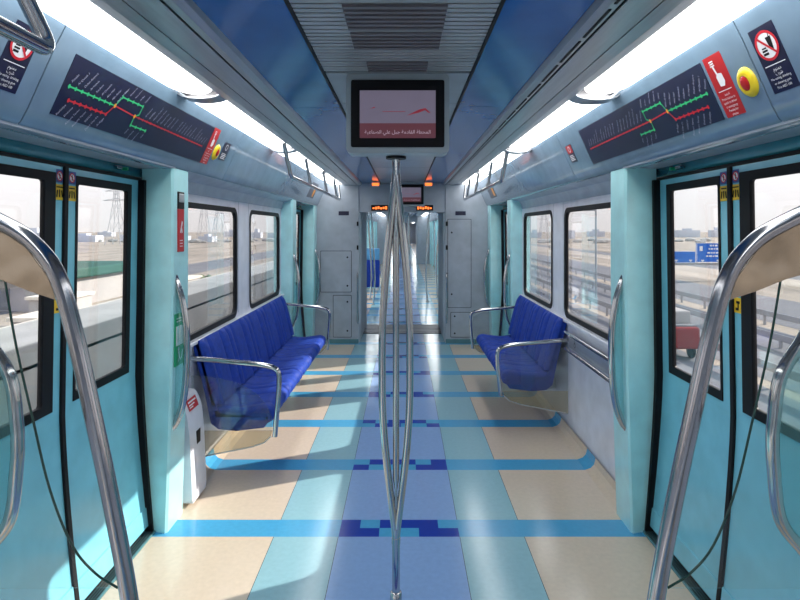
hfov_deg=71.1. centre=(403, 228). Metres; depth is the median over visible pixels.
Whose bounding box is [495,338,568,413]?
screen
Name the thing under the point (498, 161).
diffuser
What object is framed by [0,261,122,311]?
shed
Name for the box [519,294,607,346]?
trim
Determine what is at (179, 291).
grab rail
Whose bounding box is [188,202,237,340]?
window
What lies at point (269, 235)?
building
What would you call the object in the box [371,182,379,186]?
indicator light
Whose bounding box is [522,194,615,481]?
wall
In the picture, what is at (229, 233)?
building
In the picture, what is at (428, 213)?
pole
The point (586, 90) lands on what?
ceiling light
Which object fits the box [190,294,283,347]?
trim
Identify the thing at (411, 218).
wall
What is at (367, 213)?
pole
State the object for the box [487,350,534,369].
seat cushion
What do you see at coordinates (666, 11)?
trim
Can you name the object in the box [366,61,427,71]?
ceiling vent
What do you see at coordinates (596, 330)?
window
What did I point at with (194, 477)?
box
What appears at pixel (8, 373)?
grab rail
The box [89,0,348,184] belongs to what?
trim
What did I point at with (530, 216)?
mast
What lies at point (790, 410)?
road
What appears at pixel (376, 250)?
seat
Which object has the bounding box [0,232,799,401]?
ground
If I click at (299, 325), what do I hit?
door
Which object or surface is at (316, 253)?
grab rail
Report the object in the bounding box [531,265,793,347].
guardrail
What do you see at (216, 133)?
notice
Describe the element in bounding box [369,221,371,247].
trim
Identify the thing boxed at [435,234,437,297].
pole
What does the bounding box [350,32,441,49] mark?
ceiling vent
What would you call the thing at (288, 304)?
screen
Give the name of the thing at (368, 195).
wall
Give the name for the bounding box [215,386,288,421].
seat cushion
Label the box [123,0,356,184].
trim
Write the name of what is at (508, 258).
grab rail
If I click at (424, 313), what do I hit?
floor
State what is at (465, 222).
tall cabinet
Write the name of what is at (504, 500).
floor
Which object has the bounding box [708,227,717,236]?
building
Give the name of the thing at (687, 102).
map
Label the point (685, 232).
building
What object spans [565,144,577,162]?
sticker
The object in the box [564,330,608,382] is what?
rail
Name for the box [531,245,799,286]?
road
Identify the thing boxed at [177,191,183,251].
sign
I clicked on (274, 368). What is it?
screen
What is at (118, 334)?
cable conduit
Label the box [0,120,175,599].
door
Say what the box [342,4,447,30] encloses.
ceiling vent
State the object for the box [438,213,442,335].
wall
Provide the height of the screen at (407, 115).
0.318 m
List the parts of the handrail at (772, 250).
plate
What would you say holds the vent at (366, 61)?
attached to the ceiling vent at (373, 66)
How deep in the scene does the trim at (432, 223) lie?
23.22 m
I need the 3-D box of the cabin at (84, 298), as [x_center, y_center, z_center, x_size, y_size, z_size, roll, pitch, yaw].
[-30.025,7.125,49.100,3.400,2.850,4.600,0,0,0]
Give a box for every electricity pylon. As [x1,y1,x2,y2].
[103,189,123,244]
[196,209,210,238]
[210,211,228,242]
[538,215,549,237]
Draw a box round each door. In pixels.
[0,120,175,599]
[294,200,312,336]
[491,200,508,335]
[623,117,799,599]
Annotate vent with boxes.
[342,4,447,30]
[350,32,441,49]
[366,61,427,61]
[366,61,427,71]
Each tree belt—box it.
[98,238,296,242]
[537,237,711,242]
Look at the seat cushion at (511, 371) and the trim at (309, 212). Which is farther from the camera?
the trim at (309, 212)
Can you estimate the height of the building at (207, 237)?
5.209 m
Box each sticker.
[218,142,230,160]
[307,182,318,198]
[485,182,496,198]
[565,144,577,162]
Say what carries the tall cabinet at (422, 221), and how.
on the floor at (424, 313)
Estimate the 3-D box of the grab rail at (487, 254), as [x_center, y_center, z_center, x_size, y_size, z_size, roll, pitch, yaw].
[1.117,0.641,7.450,0.117,0.839,0.035,0,0,0]
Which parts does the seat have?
seat, head panel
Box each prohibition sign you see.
[0,19,33,93]
[748,20,799,93]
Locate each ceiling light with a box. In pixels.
[37,0,225,103]
[185,94,296,153]
[274,149,325,174]
[311,172,340,184]
[463,171,492,184]
[476,148,528,174]
[503,93,612,153]
[569,0,763,104]
[578,88,616,93]
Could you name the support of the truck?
on the road at (790, 410)
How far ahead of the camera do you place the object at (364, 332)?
8.60 m
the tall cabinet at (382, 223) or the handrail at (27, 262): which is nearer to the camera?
the handrail at (27, 262)
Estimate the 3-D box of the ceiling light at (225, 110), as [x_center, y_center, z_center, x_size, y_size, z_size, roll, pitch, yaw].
[-0.930,-0.611,3.498,0.200,0.038,1.795,0,0,0]
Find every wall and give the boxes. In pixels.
[188,194,280,454]
[359,183,444,212]
[362,213,366,334]
[392,223,415,242]
[405,216,416,221]
[434,222,434,264]
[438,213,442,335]
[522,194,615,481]
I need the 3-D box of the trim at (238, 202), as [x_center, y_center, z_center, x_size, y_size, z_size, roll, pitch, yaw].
[-1.294,0.220,5.117,0.002,0.860,1.489,0,0,0]
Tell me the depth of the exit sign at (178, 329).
2.91 m
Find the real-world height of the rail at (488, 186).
0.260 m
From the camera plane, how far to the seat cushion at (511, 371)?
4.28 m
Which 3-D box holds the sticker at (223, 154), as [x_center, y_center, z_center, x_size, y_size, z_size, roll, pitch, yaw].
[-1.095,-0.471,3.420,0.049,0.106,0.110,0,0,0]
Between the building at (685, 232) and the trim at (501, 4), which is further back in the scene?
the building at (685, 232)
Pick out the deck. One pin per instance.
(531, 293)
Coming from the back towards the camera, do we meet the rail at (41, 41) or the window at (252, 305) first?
the window at (252, 305)
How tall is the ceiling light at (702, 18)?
0.048 m
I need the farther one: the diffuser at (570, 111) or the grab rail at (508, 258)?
the grab rail at (508, 258)
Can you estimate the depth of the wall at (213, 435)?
4.33 m
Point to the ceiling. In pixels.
(467, 23)
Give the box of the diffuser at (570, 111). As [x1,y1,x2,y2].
[510,101,599,149]
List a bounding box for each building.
[29,228,38,235]
[78,233,103,241]
[98,231,115,235]
[198,234,216,241]
[225,230,232,236]
[251,229,262,237]
[267,233,273,237]
[531,230,541,237]
[569,230,574,238]
[587,229,604,236]
[674,228,699,236]
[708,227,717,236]
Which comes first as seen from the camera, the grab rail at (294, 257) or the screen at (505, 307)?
the screen at (505, 307)
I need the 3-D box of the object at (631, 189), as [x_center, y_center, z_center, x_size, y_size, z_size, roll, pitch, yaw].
[1.230,0.619,2.960,0.209,1.862,0.220,0,0,0]
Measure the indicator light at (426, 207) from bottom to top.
0.075 m
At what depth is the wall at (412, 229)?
60.01 m
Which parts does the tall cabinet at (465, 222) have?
corner handle, cabinet door, name plate, cabinet door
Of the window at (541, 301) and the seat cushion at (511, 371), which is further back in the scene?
the window at (541, 301)
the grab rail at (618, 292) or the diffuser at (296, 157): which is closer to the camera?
the grab rail at (618, 292)
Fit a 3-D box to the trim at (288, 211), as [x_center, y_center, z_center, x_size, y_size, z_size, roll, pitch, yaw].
[-1.280,0.619,6.010,0.209,1.862,0.220,0,0,0]
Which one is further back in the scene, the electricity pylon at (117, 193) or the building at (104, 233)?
the building at (104, 233)
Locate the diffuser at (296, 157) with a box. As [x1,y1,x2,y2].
[279,152,322,171]
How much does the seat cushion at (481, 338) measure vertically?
0.105 m
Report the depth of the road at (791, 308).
71.83 m
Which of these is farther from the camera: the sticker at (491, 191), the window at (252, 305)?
the sticker at (491, 191)
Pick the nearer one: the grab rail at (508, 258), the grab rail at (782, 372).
the grab rail at (782, 372)
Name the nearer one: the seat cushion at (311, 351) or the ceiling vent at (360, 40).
the ceiling vent at (360, 40)
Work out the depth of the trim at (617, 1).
2.06 m
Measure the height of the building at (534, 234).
7.939 m
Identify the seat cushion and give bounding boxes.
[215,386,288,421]
[240,369,300,396]
[258,355,310,378]
[272,344,318,364]
[283,335,325,351]
[476,334,515,348]
[481,341,524,358]
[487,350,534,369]
[494,360,548,383]
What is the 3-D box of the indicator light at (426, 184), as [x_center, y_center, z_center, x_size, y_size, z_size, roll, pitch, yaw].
[0.320,-0.583,7.327,0.110,0.066,0.066,0,0,0]
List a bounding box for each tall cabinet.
[315,183,361,343]
[377,216,390,263]
[416,216,429,263]
[443,183,489,343]
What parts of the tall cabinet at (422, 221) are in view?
cabinet door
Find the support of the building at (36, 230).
on the ground
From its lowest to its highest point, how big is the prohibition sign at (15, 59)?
0.180 m
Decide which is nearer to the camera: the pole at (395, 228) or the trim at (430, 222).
the pole at (395, 228)
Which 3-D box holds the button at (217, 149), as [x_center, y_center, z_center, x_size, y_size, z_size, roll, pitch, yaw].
[-1.103,-0.451,3.285,0.050,0.092,0.083,0,0,0]
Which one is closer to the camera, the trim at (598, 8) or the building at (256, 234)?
the trim at (598, 8)
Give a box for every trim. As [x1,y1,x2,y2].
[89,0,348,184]
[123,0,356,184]
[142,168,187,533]
[161,0,351,179]
[163,0,361,184]
[188,171,291,208]
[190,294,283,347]
[238,202,248,311]
[274,199,295,335]
[284,0,380,183]
[301,205,316,336]
[367,221,368,247]
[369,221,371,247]
[373,222,375,247]
[424,0,505,181]
[430,222,430,263]
[431,222,433,265]
[435,221,436,269]
[442,0,623,184]
[445,0,620,184]
[447,0,662,184]
[454,0,624,176]
[455,0,696,184]
[460,0,625,170]
[488,205,502,335]
[507,199,529,334]
[514,174,610,208]
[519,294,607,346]
[553,204,553,306]
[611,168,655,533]
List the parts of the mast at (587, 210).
mast post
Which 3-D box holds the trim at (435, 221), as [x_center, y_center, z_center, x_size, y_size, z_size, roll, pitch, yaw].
[1.186,0.620,20.380,0.102,1.860,0.200,0,0,0]
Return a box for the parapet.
[0,255,296,425]
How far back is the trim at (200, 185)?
4.01 m
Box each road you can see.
[0,247,296,314]
[507,274,799,427]
[531,244,799,279]
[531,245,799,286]
[531,253,799,329]
[531,264,799,393]
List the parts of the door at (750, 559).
kick rail, kick rail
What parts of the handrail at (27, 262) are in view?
plate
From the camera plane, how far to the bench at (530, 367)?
4.60 m
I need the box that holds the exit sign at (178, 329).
[174,312,182,366]
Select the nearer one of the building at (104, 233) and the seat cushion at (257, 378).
the seat cushion at (257, 378)
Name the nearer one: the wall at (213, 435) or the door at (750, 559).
the door at (750, 559)
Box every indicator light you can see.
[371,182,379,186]
[371,205,387,210]
[416,205,432,210]
[424,182,432,186]
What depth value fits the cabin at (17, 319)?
36.07 m
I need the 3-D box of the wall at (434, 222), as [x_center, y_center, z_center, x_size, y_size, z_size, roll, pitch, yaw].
[1.255,0.635,23.000,0.020,1.830,6.000,0,0,0]
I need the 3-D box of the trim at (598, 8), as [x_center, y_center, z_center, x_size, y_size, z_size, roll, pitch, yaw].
[0.547,-0.610,3.100,0.055,0.028,9.400,0,0,0]
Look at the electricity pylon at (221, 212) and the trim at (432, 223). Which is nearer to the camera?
the trim at (432, 223)
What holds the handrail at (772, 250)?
on the floor at (504, 500)
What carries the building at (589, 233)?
on the ground
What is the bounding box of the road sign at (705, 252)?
[675,243,718,264]
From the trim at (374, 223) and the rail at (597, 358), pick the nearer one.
the rail at (597, 358)
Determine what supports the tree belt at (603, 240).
on the ground
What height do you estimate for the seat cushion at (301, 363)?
0.105 m
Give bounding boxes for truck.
[676,307,699,357]
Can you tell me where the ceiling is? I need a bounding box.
[193,0,594,183]
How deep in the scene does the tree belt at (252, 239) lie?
365.79 m
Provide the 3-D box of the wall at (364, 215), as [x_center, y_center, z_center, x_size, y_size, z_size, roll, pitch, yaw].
[-0.644,0.625,8.600,0.082,1.850,1.100,0,0,0]
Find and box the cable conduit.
[0,277,273,379]
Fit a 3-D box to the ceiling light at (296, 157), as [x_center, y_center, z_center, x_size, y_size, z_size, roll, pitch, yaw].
[-0.930,-0.611,5.223,0.200,0.038,1.745,0,0,0]
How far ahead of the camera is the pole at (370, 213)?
11.38 m
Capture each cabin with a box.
[6,311,37,323]
[24,291,94,312]
[188,275,202,281]
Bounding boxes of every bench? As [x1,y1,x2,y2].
[194,296,325,430]
[476,295,565,390]
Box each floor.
[100,334,695,599]
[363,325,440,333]
[367,243,437,324]
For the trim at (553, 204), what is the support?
attached to the wall at (579, 392)
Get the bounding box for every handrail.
[0,213,138,599]
[647,206,799,599]
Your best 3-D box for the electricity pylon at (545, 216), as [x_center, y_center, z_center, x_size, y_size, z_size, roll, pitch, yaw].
[129.975,-13.440,520.000,14.058,44.052,8.702,0,0,0]
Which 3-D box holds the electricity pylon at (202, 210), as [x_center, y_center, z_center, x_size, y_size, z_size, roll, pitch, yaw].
[-150.025,-13.440,420.000,14.058,44.052,8.702,0,0,0]
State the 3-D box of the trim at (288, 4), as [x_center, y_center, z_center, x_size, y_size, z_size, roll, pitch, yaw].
[-0.318,-0.624,3.100,0.011,0.022,9.400,0,0,0]
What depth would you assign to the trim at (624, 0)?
2.06 m
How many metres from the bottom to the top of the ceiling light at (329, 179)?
0.030 m
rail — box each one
[0,0,54,54]
[0,345,24,544]
[173,275,189,430]
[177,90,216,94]
[282,143,340,199]
[292,254,299,326]
[314,249,320,304]
[463,149,509,199]
[483,248,489,307]
[503,253,510,325]
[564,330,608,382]
[608,275,625,430]
[765,330,799,555]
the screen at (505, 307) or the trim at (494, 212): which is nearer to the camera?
the screen at (505, 307)
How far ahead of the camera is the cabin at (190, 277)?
69.56 m
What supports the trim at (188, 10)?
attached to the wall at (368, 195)
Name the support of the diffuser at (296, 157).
attached to the ceiling light at (296, 157)
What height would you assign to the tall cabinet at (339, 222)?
2.190 m
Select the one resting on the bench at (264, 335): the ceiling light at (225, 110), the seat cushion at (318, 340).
the seat cushion at (318, 340)
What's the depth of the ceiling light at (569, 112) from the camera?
3.19 m
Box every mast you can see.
[530,216,530,292]
[587,210,596,296]
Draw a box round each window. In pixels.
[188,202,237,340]
[249,210,279,307]
[523,210,552,307]
[564,202,610,339]
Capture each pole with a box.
[367,213,371,299]
[370,213,375,304]
[378,155,413,599]
[407,213,408,254]
[425,213,429,301]
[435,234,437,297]
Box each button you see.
[212,145,220,159]
[737,67,758,96]
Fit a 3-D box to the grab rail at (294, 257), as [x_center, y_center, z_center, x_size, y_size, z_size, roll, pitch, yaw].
[-1.167,0.641,5.980,0.117,0.839,0.035,0,0,0]
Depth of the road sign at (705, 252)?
93.01 m
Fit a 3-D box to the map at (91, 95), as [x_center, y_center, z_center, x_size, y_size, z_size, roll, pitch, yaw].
[-1.099,-0.457,2.460,0.094,0.214,1.320,0,0,0]
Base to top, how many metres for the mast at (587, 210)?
11.000 m
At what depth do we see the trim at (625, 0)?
2.21 m
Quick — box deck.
[531,293,799,428]
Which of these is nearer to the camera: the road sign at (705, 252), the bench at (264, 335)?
the bench at (264, 335)
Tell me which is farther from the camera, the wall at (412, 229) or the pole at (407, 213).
the wall at (412, 229)
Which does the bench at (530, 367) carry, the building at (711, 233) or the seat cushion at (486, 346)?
the seat cushion at (486, 346)
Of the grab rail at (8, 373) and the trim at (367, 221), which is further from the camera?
the trim at (367, 221)
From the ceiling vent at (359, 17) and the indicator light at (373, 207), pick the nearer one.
the ceiling vent at (359, 17)
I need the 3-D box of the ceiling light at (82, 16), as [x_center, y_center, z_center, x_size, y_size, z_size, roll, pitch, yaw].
[-0.930,-0.611,1.742,0.200,0.038,1.805,0,0,0]
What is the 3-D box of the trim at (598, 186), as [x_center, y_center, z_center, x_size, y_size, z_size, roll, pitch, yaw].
[1.190,-0.267,4.485,0.119,0.113,2.850,0,0,0]
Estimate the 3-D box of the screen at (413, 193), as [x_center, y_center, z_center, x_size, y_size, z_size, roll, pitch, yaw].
[0.075,-0.459,7.446,0.410,0.318,0.108,0,0,0]
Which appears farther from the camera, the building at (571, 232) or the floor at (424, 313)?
the building at (571, 232)
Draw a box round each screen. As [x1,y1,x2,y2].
[190,356,281,456]
[286,302,330,354]
[346,74,448,156]
[401,182,424,206]
[469,306,514,353]
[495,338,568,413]
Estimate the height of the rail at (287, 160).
0.260 m
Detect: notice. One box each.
[200,127,220,163]
[702,51,745,117]
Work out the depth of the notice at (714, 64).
1.83 m
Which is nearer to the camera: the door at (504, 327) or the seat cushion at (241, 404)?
the seat cushion at (241, 404)
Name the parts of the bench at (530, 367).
backrest, backrest, backrest, backrest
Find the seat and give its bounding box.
[367,248,379,286]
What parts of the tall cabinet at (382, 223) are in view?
cabinet door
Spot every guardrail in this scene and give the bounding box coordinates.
[531,258,799,324]
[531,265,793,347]
[531,275,799,382]
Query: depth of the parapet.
7.88 m
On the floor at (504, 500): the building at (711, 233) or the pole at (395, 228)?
the pole at (395, 228)
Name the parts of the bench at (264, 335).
backrest, backrest, backrest, backrest, backrest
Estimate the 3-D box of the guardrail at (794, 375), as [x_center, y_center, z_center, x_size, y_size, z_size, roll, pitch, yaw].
[19.975,7.900,100.000,0.160,1.300,320.000,0,0,0]
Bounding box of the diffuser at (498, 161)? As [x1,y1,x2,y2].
[480,152,520,171]
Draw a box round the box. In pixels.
[183,388,205,502]
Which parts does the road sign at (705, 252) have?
sign panel, gantry frame, sign panel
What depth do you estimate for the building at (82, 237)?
367.85 m
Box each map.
[50,54,214,161]
[578,63,724,163]
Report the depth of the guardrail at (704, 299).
60.64 m
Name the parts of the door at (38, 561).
kick rail, kick rail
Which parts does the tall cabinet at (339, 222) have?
cabinet door, cabinet door, name plate, corner handle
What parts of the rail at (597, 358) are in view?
rail plate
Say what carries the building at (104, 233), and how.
on the ground
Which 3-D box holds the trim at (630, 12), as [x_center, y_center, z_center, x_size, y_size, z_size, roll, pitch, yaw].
[0.633,-0.601,3.100,0.093,0.009,9.400,0,0,0]
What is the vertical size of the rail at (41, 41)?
0.230 m

